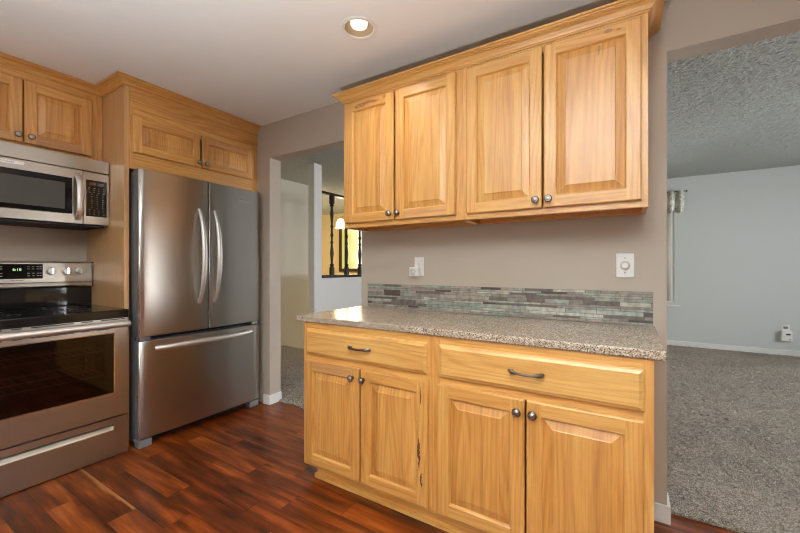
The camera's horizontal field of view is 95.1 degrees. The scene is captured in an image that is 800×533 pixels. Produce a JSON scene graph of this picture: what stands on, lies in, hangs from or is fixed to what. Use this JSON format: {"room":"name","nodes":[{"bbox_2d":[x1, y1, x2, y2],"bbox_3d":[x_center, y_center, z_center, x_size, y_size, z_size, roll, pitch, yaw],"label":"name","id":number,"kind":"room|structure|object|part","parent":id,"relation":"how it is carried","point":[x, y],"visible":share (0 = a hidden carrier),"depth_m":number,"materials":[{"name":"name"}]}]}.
{"room":"kitchen","nodes":[
{"label":"kitchen","id":0,"kind":"room"},
{"bbox_2d":[0,225,86,309],"bbox_3d":[-3.108,-0.106,1.572,0.100,2.600,4.808,0,0,32],"label":"wall","id":1,"kind":"structure","parent":0,"point":[17,243],"depth_m":2.52,"materials":[{"name":"beige paint"}]},
{"bbox_2d":[0,65,101,160],"bbox_3d":[-2.395,-0.964,2.311,0.332,0.456,0.764,0,0,32],"label":"upper cabinet","id":2,"kind":"object","parent":1,"relation":"attached to","point":[36,112],"visible":0.94,"depth_m":2.32,"materials":[{"name":"brown wood"}]},
{"bbox_3d":[-2.384,-0.950,2.085,0.018,0.388,0.331,0,0,32],"label":"door","id":3,"kind":"part","parent":2,"relation":"part of","materials":[{"name":"brown wood"}]},
{"bbox_3d":[-2.289,-0.798,2.194,0.029,0.036,0.036,0,0,32],"label":"knob","id":4,"kind":"part","parent":2,"relation":"part of","materials":[{"name":"grey metal"}]},
{"bbox_3d":[-2.259,-0.798,2.243,0.029,0.036,0.036,0,0,32],"label":"knob","id":5,"kind":"part","parent":2,"relation":"part of","materials":[{"name":"grey metal"}]},
{"bbox_2d":[0,141,108,230],"bbox_3d":[-2.345,-0.491,2.279,0.450,0.452,0.762,0,0,32],"label":"microwave","id":6,"kind":"object","parent":2,"relation":"attached to","point":[40,188],"visible":1,"depth_m":2.27,"materials":[{"name":"silver metal"}]},
{"bbox_3d":[-2.249,-0.456,2.135,0.030,0.346,0.618,0,0,32],"label":"door","id":7,"kind":"part","parent":6,"relation":"part of","materials":[{"name":"silver metal"}]},
{"bbox_3d":[-2.373,-0.273,2.296,0.370,0.015,0.722,0,0,32],"label":"filter panel","id":8,"kind":"part","parent":6,"relation":"part of","materials":[{"name":"metal"}]},
{"bbox_3d":[-2.210,-0.675,2.195,0.032,0.084,0.762,0,0,32],"label":"vent panel","id":9,"kind":"part","parent":6,"relation":"part of","materials":[{"name":"silver metal"}]},
{"bbox_3d":[-2.069,-0.453,2.358,0.063,0.299,0.035,0,0,32],"label":"handle","id":10,"kind":"part","parent":6,"relation":"part of","materials":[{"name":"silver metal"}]},
{"bbox_3d":[-2.047,-0.456,2.460,0.030,0.346,0.140,0,0,32],"label":"control panel","id":11,"kind":"part","parent":6,"relation":"part of","materials":[{"name":"silver metal"}]},
{"bbox_2d":[89,187,103,215],"bbox_3d":[-2.033,-0.438,2.452,0.001,0.178,0.085,0,0,32],"label":"keypad","id":12,"kind":"object","parent":6,"relation":"attached to","point":[96,194],"depth_m":2.45,"materials":[{"name":"grey plastic"}]},
{"bbox_3d":[-2.206,-0.950,2.373,0.018,0.388,0.335,0,0,32],"label":"door","id":13,"kind":"part","parent":2,"relation":"part of","materials":[{"name":"brown wood"}]},
{"bbox_2d":[281,179,307,348],"bbox_3d":[-2.048,0.625,5.247,0.100,3.938,2.324,0,0,32],"label":"wall","id":14,"kind":"structure","parent":0,"point":[294,195],"depth_m":5.75,"materials":[{"name":"white paint"}]},
{"bbox_2d":[0,0,665,125],"bbox_3d":[-0.563,-1.246,0.059,5.820,0.001,4.708,0,0,32],"label":"ceiling","id":15,"kind":"structure","parent":0,"point":[259,62],"depth_m":2.01,"materials":[{"name":"white paint"}]},
{"bbox_2d":[340,16,376,40],"bbox_3d":[-0.214,-1.299,1.911,0.192,0.118,0.192,0,0,32],"label":"recessed light","id":16,"kind":"object","parent":15,"relation":"in","point":[360,28],"visible":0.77,"depth_m":1.93,"materials":[{"name":"white paint"}]},
{"bbox_3d":[-0.214,-1.305,1.911,0.092,0.102,0.092,0,0,32],"label":"bulb","id":17,"kind":"part","parent":16,"relation":"part of","materials":[{"name":"white glass"}]},
{"bbox_2d":[308,163,361,313],"bbox_3d":[-0.244,0.625,6.206,0.105,3.938,3.443,0,0,32],"label":"wall","id":18,"kind":"structure","parent":0,"point":[324,294],"depth_m":4.79,"materials":[{"name":"white paint"}]},
{"bbox_2d":[322,191,361,277],"bbox_3d":[-0.203,-0.436,6.257,0.110,1.165,3.299,0,0,32],"label":"stair railing","id":19,"kind":"object","parent":18,"relation":"on","point":[332,196],"visible":0.24,"depth_m":5.09,"materials":[{"name":"brown metal"}]},
{"bbox_3d":[-0.203,-1.003,6.257,0.060,0.030,3.299,0,0,32],"label":"rail","id":20,"kind":"part","parent":19,"relation":"part of","materials":[{"name":"brown metal"}]},
{"bbox_3d":[-0.203,0.128,6.257,0.110,0.038,3.299,0,0,32],"label":"rail","id":21,"kind":"part","parent":19,"relation":"part of","materials":[{"name":"brown metal"}]},
{"bbox_2d":[322,213,356,274],"bbox_3d":[-0.769,0.625,8.762,3.680,3.938,0.100,0,0,32],"label":"wall","id":22,"kind":"structure","parent":0,"point":[326,222],"depth_m":9.34,"materials":[{"name":"beige paint"}]},
{"bbox_2d":[339,229,361,271],"bbox_3d":[-1.069,-0.471,8.858,1.030,1.170,0.049,0,0,32],"label":"window","id":23,"kind":"structure","parent":22,"relation":"in","point":[353,241],"depth_m":8.95,"materials":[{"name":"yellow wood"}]},
{"bbox_2d":[0,401,737,532],"bbox_3d":[-0.539,1.194,0.098,5.820,0.001,4.800,0,0,32],"label":"floor","id":24,"kind":"structure","parent":0,"point":[243,469],"depth_m":1.92,"materials":[{"name":"brown wood"}]},
{"bbox_2d":[0,261,130,497],"bbox_3d":[-2.210,0.577,2.194,0.738,1.231,0.769,0,0,32],"label":"range","id":25,"kind":"object","parent":24,"relation":"on","point":[64,368],"visible":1,"depth_m":2.14,"materials":[{"name":"silver metal"}]},
{"bbox_3d":[-2.477,0.051,2.360,0.105,0.174,0.762,0,0,32],"label":"control panel","id":26,"kind":"part","parent":25,"relation":"part of","materials":[{"name":"silver metal"}]},
{"bbox_3d":[-2.344,0.026,2.463,0.038,0.054,0.054,0,0,32],"label":"knob","id":27,"kind":"part","parent":25,"relation":"part of","materials":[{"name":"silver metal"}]},
{"bbox_3d":[-1.973,1.066,2.048,0.040,0.239,0.758,0,0,32],"label":"storage drawer","id":28,"kind":"part","parent":25,"relation":"part of","materials":[{"name":"silver metal"}]},
{"bbox_3d":[-1.976,0.329,2.050,0.040,0.014,0.756,0,0,32],"label":"vent trim","id":29,"kind":"part","parent":25,"relation":"part of","materials":[{"name":"silver metal"}]},
{"bbox_2d":[0,304,128,329],"bbox_3d":[-2.196,0.295,2.186,0.587,0.054,0.762,0,0,32],"label":"cooktop","id":30,"kind":"object","parent":25,"relation":"in","point":[34,317],"depth_m":2.16,"materials":[{"name":"grey glass"}]},
{"bbox_2d":[0,319,130,449],"bbox_3d":[-1.944,0.637,2.028,0.110,0.602,0.761,0,0,32],"label":"oven","id":31,"kind":"object","parent":25,"relation":"in","point":[57,379],"depth_m":2.08,"materials":[{"name":"silver metal"}]},
{"bbox_3d":[-2.302,0.026,2.532,0.038,0.054,0.054,0,0,32],"label":"knob","id":32,"kind":"part","parent":25,"relation":"part of","materials":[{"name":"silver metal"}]},
{"bbox_3d":[-2.262,0.026,2.597,0.038,0.054,0.054,0,0,32],"label":"knob","id":33,"kind":"part","parent":25,"relation":"part of","materials":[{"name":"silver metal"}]},
{"bbox_2d":[87,85,256,446],"bbox_3d":[-1.784,0.000,2.981,0.667,2.385,1.015,0,0,32],"label":"tall cabinet","id":34,"kind":"object","parent":24,"relation":"on","point":[142,130],"visible":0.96,"depth_m":2.57,"materials":[{"name":"brown wood"}]},
{"bbox_3d":[-2.064,0.000,2.574,0.618,2.385,0.027,0,0,32],"label":"panel","id":35,"kind":"part","parent":34,"relation":"part of","materials":[{"name":"brown wood"}]},
{"bbox_2d":[0,52,260,132],"bbox_3d":[-1.891,-1.219,2.497,1.962,0.052,0.409,0,0,-39],"label":"crown molding","id":36,"kind":"structure","parent":34,"relation":"attached to","point":[118,79],"depth_m":2.46,"materials":[{"name":"brown wood"}]},
{"bbox_3d":[-1.658,-0.889,2.623,0.018,0.250,0.450,0,0,32],"label":"door","id":37,"kind":"part","parent":34,"relation":"part of","materials":[{"name":"brown wood"}]},
{"bbox_3d":[-1.412,-0.889,3.021,0.018,0.250,0.452,0,0,32],"label":"door","id":38,"kind":"part","parent":34,"relation":"part of","materials":[{"name":"brown wood"}]},
{"bbox_2d":[129,168,258,448],"bbox_3d":[-1.711,0.274,2.929,0.800,1.837,0.924,0,0,32],"label":"refrigerator","id":39,"kind":"object","parent":24,"relation":"on","point":[194,243],"visible":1,"depth_m":2.64,"materials":[{"name":"grey metal"}]},
{"bbox_3d":[-1.603,-0.092,2.587,0.093,1.105,0.455,0,0,32],"label":"door","id":40,"kind":"part","parent":39,"relation":"part of","materials":[{"name":"silver metal"}]},
{"bbox_3d":[-1.480,0.809,2.787,0.093,0.638,0.924,0,0,32],"label":"freezer drawer","id":41,"kind":"part","parent":39,"relation":"part of","materials":[{"name":"silver metal"}]},
{"bbox_3d":[-1.449,-0.082,2.680,0.093,0.701,0.036,0,0,32],"label":"handle","id":42,"kind":"part","parent":39,"relation":"part of","materials":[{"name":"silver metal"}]},
{"bbox_3d":[-1.424,0.544,2.756,0.085,0.048,0.749,0,0,32],"label":"handle","id":43,"kind":"part","parent":39,"relation":"part of","materials":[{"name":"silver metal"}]},
{"bbox_3d":[-1.387,-0.082,2.780,0.093,0.701,0.036,0,0,32],"label":"handle","id":44,"kind":"part","parent":39,"relation":"part of","materials":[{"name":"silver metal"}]},
{"bbox_3d":[-1.359,-0.092,2.983,0.093,1.105,0.463,0,0,32],"label":"door","id":45,"kind":"part","parent":39,"relation":"part of","materials":[{"name":"silver metal"}]},
{"bbox_2d":[304,322,436,526],"bbox_3d":[-0.053,0.754,2.122,0.830,0.878,0.658,0,0,32],"label":"base cabinet","id":46,"kind":"object","parent":24,"relation":"on","point":[369,393],"visible":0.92,"depth_m":1.83,"materials":[{"name":"brown wood"}]},
{"bbox_3d":[-0.371,0.814,1.980,0.387,0.581,0.018,0,0,32],"label":"door","id":47,"kind":"part","parent":46,"relation":"part of","materials":[{"name":"brown wood"}]},
{"bbox_3d":[-0.254,0.572,1.880,0.036,0.036,0.029,0,0,32],"label":"knob","id":48,"kind":"part","parent":46,"relation":"part of","materials":[{"name":"grey metal"}]},
{"bbox_3d":[-0.213,0.414,1.853,0.147,0.018,0.033,0,0,32],"label":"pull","id":49,"kind":"part","parent":46,"relation":"part of","materials":[{"name":"grey metal"}]},
{"bbox_3d":[-0.194,0.572,1.844,0.036,0.036,0.029,0,0,32],"label":"knob","id":50,"kind":"part","parent":46,"relation":"part of","materials":[{"name":"grey metal"}]},
{"bbox_3d":[-0.202,0.419,1.876,0.768,0.145,0.018,0,0,32],"label":"drawer","id":51,"kind":"part","parent":46,"relation":"part of","materials":[{"name":"brown wood"}]},
{"bbox_3d":[-0.035,0.814,1.772,0.384,0.581,0.018,0,0,32],"label":"door","id":52,"kind":"part","parent":46,"relation":"part of","materials":[{"name":"brown wood"}]},
{"bbox_2d":[296,306,666,360],"bbox_3d":[0.300,0.296,1.928,1.750,0.033,0.616,0,0,32],"label":"countertop","id":53,"kind":"structure","parent":46,"relation":"on","point":[624,340],"depth_m":1.67,"materials":[{"name":"stone"}]},
{"bbox_2d":[434,336,653,532],"bbox_3d":[0.651,0.754,1.686,0.825,0.878,0.658,0,0,32],"label":"base cabinet","id":54,"kind":"object","parent":24,"relation":"on","point":[528,439],"visible":0.96,"depth_m":1.41,"materials":[{"name":"brown wood"}]},
{"bbox_3d":[0.332,0.814,1.546,0.378,0.581,0.018,0,0,32],"label":"door","id":55,"kind":"part","parent":54,"relation":"part of","materials":[{"name":"brown wood"}]},
{"bbox_3d":[0.459,0.572,1.440,0.036,0.036,0.029,0,0,32],"label":"knob","id":56,"kind":"part","parent":54,"relation":"part of","materials":[{"name":"grey metal"}]},
{"bbox_3d":[0.486,0.414,1.421,0.141,0.018,0.033,0,0,32],"label":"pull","id":57,"kind":"part","parent":54,"relation":"part of","materials":[{"name":"grey metal"}]},
{"bbox_3d":[0.510,0.572,1.409,0.036,0.036,0.029,0,0,32],"label":"knob","id":58,"kind":"part","parent":54,"relation":"part of","materials":[{"name":"grey metal"}]},
{"bbox_3d":[0.502,0.419,1.441,0.769,0.145,0.018,0,0,32],"label":"drawer","id":59,"kind":"part","parent":54,"relation":"part of","materials":[{"name":"brown wood"}]},
{"bbox_3d":[0.663,0.814,1.341,0.385,0.581,0.018,0,0,32],"label":"door","id":60,"kind":"part","parent":54,"relation":"part of","materials":[{"name":"brown wood"}]},
{"bbox_2d":[256,0,799,504],"bbox_3d":[0.705,-0.106,2.112,6.020,2.600,0.118,0,0,32],"label":"wall","id":61,"kind":"structure","parent":0,"point":[575,253],"depth_m":1.97,"materials":[{"name":"beige paint"}]},
{"bbox_2d":[263,391,281,404],"bbox_3d":[-1.127,1.152,3.235,0.081,0.081,0.132,0,0,32],"label":"baseboard","id":62,"kind":"structure","parent":61,"relation":"attached to","point":[273,398],"depth_m":3.19,"materials":[{"name":"white paint"}]},
{"bbox_2d":[344,69,477,231],"bbox_3d":[0.036,-0.662,2.276,0.826,0.815,0.302,0,0,32],"label":"upper cabinet","id":63,"kind":"object","parent":61,"relation":"attached to","point":[403,145],"visible":0.95,"depth_m":2.15,"materials":[{"name":"brown wood"}]},
{"bbox_3d":[-0.194,-0.668,2.285,0.369,0.771,0.018,0,0,32],"label":"door","id":64,"kind":"part","parent":63,"relation":"part of","materials":[{"name":"brown wood"}]},
{"bbox_3d":[0.138,-0.668,2.080,0.385,0.771,0.018,0,0,32],"label":"door","id":65,"kind":"part","parent":63,"relation":"part of","materials":[{"name":"brown wood"}]},
{"bbox_2d":[415,257,423,275],"bbox_3d":[0.125,-0.004,2.395,0.069,0.122,0.007,0,0,32],"label":"outlet","id":66,"kind":"object","parent":61,"relation":"attached to","point":[419,261],"visible":0.86,"depth_m":2.39,"materials":[{"name":"white plastic"}]},
{"bbox_2d":[409,267,419,275],"bbox_3d":[0.095,0.030,2.386,0.068,0.061,0.040,0,0,32],"label":"plug","id":67,"kind":"object","parent":66,"relation":"attached to","point":[413,271],"visible":1,"depth_m":2.37,"materials":[{"name":"white plastic"}]},
{"bbox_2d":[368,284,652,325],"bbox_3d":[0.484,0.199,2.173,1.679,0.160,0.008,0,0,32],"label":"tile backsplash","id":68,"kind":"structure","parent":61,"relation":"attached to","point":[621,307],"depth_m":2.04,"materials":[{"name":"tile"}]},
{"bbox_2d":[462,13,647,224],"bbox_3d":[0.742,-0.662,1.840,0.830,0.815,0.302,0,0,32],"label":"upper cabinet","id":69,"kind":"object","parent":61,"relation":"attached to","point":[557,129],"visible":1,"depth_m":1.71,"materials":[{"name":"brown wood"}]},
{"bbox_2d":[332,0,663,104],"bbox_3d":[0.388,-1.097,2.054,1.770,0.055,0.309,0,0,32],"label":"crown molding","id":70,"kind":"structure","parent":69,"relation":"attached to","point":[619,10],"depth_m":1.78,"materials":[{"name":"brown wood"}]},
{"bbox_3d":[0.516,-0.668,1.846,0.380,0.771,0.018,0,0,32],"label":"door","id":71,"kind":"part","parent":69,"relation":"part of","materials":[{"name":"brown wood"}]},
{"bbox_3d":[0.643,-0.320,1.741,0.036,0.036,0.029,0,0,32],"label":"knob","id":72,"kind":"part","parent":69,"relation":"part of","materials":[{"name":"grey metal"}]},
{"bbox_3d":[0.692,-0.320,1.710,0.036,0.036,0.029,0,0,32],"label":"knob","id":73,"kind":"part","parent":69,"relation":"part of","materials":[{"name":"grey metal"}]},
{"bbox_3d":[0.850,-0.668,1.640,0.389,0.771,0.018,0,0,32],"label":"door","id":74,"kind":"part","parent":69,"relation":"part of","materials":[{"name":"brown wood"}]},
{"bbox_2d":[616,253,633,277],"bbox_3d":[1.097,-0.008,1.784,0.076,0.118,0.026,0,0,32],"label":"dimmer switch","id":75,"kind":"object","parent":61,"relation":"attached to","point":[624,261],"visible":1,"depth_m":1.79,"materials":[{"name":"white plastic"}]},
{"bbox_3d":[1.096,-0.008,1.782,0.044,0.044,0.020,0,0,32],"label":"knob","id":76,"kind":"part","parent":75,"relation":"part of","materials":[{"name":"white plastic"}]},
{"bbox_2d":[654,493,670,524],"bbox_3d":[1.245,1.152,1.770,0.093,0.081,0.132,0,0,32],"label":"baseboard","id":77,"kind":"structure","parent":61,"relation":"attached to","point":[662,513],"depth_m":1.71,"materials":[{"name":"white paint"}]},
{"bbox_2d":[279,345,799,532],"bbox_3d":[2.575,1.184,3.739,9.359,0.023,4.690,0,0,32],"label":"floor","id":78,"kind":"structure","parent":0,"point":[733,475],"depth_m":2.59,"materials":[{"name":"grey carpet"}]},
{"bbox_2d":[281,31,799,214],"bbox_3d":[1.540,-1.344,4.585,12.200,0.008,4.980,0,0,32],"label":"ceiling","id":79,"kind":"structure","parent":0,"point":[737,108],"depth_m":3.30,"materials":[{"name":"grey paint"}]},
{"bbox_2d":[336,216,344,228],"bbox_3d":[-0.963,-1.054,7.227,0.502,0.579,0.464,0,0,32],"label":"chandelier","id":80,"kind":"object","parent":79,"relation":"hanging from","point":[340,223],"visible":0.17,"depth_m":7.13,"materials":[{"name":"white glass"}]},
{"bbox_2d":[667,165,799,350],"bbox_3d":[4.316,-0.056,5.483,8.420,2.700,0.120,0,0,32],"label":"wall","id":81,"kind":"structure","parent":0,"point":[737,234],"depth_m":5.13,"materials":[{"name":"grey paint"}]},
{"bbox_2d":[667,211,673,301],"bbox_3d":[3.440,-0.236,6.024,1.720,1.540,0.100,0,0,32],"label":"window","id":82,"kind":"structure","parent":81,"relation":"in","point":[672,213],"depth_m":5.54,"materials":[{"name":"white paint"}]},
{"bbox_2d":[667,213,670,300],"bbox_3d":[3.408,-0.231,5.973,1.680,1.490,0.016,0,0,32],"label":"vertical blind","id":83,"kind":"object","parent":82,"relation":"attached to","point":[668,215],"visible":0.11,"depth_m":5.56,"materials":[{"name":"white paint"}]},
{"bbox_2d":[667,190,687,213],"bbox_3d":[3.403,-0.967,5.885,1.944,0.341,0.057,0,0,32],"label":"lace valance","id":84,"kind":"object","parent":81,"relation":"attached to","point":[675,199],"visible":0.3,"depth_m":5.46,"materials":[{"name":"grey fabric"}]},
{"bbox_2d":[667,340,799,356],"bbox_3d":[4.246,1.151,5.447,8.300,0.085,0.013,0,0,32],"label":"baseboard","id":85,"kind":"structure","parent":81,"relation":"attached to","point":[669,342],"depth_m":5.14,"materials":[{"name":"white paint"}]},
{"bbox_2d":[781,325,789,330],"bbox_3d":[5.154,0.844,4.890,0.080,0.136,0.007,0,0,32],"label":"outlet","id":86,"kind":"object","parent":81,"relation":"attached to","point":[783,327],"visible":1,"depth_m":4.89,"materials":[{"name":"white plastic"}]},
{"bbox_2d":[781,330,792,341],"bbox_3d":[5.145,0.918,4.866,0.100,0.142,0.042,0,0,32],"label":"plug","id":87,"kind":"object","parent":81,"relation":"attached to","point":[787,336],"visible":1,"depth_m":4.85,"materials":[{"name":"white plastic"}]}
]}

